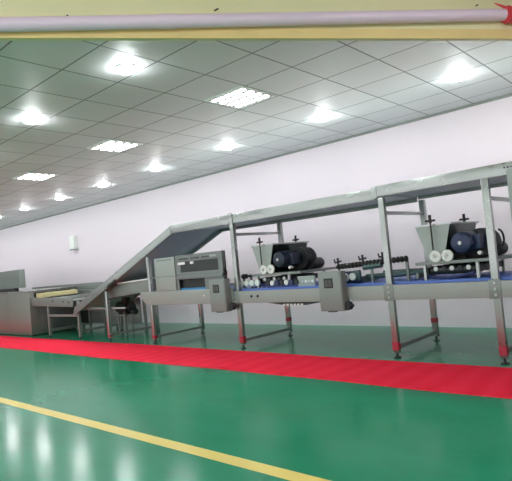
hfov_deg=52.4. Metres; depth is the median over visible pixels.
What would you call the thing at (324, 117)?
ceiling lamp
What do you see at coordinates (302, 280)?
roller
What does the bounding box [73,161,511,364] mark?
conveyor
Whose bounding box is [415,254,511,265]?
shelf
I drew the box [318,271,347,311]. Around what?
control box
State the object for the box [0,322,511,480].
floor
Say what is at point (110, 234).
wall
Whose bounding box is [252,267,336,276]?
shelf
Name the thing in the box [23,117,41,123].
ceiling lamp
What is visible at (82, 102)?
ceiling
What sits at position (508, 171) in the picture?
panel
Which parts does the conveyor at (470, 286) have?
drive knob, clamp plate, panel, drive knob, clamp plate, clamp plate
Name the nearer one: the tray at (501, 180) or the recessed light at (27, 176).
the tray at (501, 180)
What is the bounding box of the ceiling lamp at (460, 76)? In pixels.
[450,73,468,80]
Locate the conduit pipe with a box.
[0,3,511,32]
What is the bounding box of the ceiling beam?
[0,0,511,40]
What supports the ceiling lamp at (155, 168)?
attached to the ceiling
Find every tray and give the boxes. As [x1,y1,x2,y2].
[109,277,156,297]
[196,195,415,229]
[392,175,506,195]
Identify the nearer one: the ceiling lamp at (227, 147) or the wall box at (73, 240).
the ceiling lamp at (227, 147)
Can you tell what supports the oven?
on the floor
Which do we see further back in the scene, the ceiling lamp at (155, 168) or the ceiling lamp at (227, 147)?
the ceiling lamp at (155, 168)
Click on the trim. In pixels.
(510, 94)
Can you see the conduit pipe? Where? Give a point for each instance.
(211, 20)
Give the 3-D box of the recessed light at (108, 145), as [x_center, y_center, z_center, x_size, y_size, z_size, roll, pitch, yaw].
[-2.164,-1.443,7.984,0.608,0.013,0.608,-7,-3,42]
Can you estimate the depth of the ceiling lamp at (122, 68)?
4.93 m
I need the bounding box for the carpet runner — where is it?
[0,336,511,398]
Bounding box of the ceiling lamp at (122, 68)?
[115,64,137,73]
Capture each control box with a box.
[209,278,231,312]
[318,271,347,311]
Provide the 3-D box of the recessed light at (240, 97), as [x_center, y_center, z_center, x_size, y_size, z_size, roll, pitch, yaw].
[-0.185,-1.697,6.210,0.608,0.013,0.608,-7,-3,42]
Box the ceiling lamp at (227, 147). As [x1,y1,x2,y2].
[221,145,233,149]
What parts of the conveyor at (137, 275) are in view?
long rail, post, sloping rail, post, post, sloping rail, post, joint plate, post, rail, post, rail, joint plate, post, post, rail, rail, post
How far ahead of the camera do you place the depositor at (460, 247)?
5.76 m
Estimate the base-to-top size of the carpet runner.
0.009 m
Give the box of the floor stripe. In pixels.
[0,397,329,480]
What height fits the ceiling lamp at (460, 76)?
0.046 m
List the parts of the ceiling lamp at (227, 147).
globe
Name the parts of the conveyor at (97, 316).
panel, leg, leg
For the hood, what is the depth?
13.42 m
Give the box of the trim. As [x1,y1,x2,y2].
[0,93,511,229]
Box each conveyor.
[32,282,159,329]
[32,289,123,338]
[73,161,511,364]
[140,271,511,309]
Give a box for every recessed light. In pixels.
[13,172,58,180]
[87,139,142,152]
[205,86,275,108]
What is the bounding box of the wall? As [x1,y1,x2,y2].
[0,96,511,327]
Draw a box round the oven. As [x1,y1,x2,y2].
[0,286,77,335]
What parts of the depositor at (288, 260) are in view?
plate, motor, gear motor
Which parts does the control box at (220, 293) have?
door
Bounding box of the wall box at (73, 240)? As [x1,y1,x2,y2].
[69,235,77,250]
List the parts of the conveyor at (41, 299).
leg, panel, long rail, leg, panel, leg, long rail, leg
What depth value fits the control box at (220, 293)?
7.67 m
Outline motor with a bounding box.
[115,297,138,335]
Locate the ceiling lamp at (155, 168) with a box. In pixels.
[151,167,161,170]
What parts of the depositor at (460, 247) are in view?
leg, handle, plate, handle, motor, leg, gear motor, leg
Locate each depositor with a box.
[250,235,336,287]
[413,214,511,280]
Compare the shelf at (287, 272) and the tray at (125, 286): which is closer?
the shelf at (287, 272)
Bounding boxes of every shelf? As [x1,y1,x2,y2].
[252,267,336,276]
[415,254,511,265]
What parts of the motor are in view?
leg, motor, leg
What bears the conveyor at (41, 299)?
on the floor
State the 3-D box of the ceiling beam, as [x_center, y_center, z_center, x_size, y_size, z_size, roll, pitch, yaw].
[-1.618,-1.496,3.410,15.328,0.363,0.048,-5,-2,-12]
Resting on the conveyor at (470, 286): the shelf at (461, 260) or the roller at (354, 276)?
the roller at (354, 276)
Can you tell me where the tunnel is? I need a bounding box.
[154,250,226,290]
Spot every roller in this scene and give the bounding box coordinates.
[241,274,315,287]
[334,252,435,283]
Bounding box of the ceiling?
[0,41,511,228]
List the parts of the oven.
lid, door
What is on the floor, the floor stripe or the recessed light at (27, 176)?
the floor stripe
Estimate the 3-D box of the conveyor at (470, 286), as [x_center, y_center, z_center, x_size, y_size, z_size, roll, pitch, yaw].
[1.315,0.682,6.941,8.000,0.337,1.299,-7,-3,42]
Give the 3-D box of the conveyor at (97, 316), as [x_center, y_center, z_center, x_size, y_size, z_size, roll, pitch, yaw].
[-4.165,1.615,13.035,5.400,1.100,0.380,-7,-3,42]
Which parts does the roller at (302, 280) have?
name plate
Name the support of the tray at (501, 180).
on the conveyor at (137, 275)
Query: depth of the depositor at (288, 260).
7.45 m
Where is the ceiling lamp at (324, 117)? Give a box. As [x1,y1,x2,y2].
[316,115,329,120]
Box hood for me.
[0,269,25,291]
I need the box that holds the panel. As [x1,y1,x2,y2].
[506,168,511,218]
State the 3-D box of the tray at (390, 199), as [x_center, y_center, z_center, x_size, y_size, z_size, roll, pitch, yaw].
[0.370,-0.378,7.792,3.790,0.025,1.100,-7,-3,42]
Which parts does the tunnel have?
frame, panel, plate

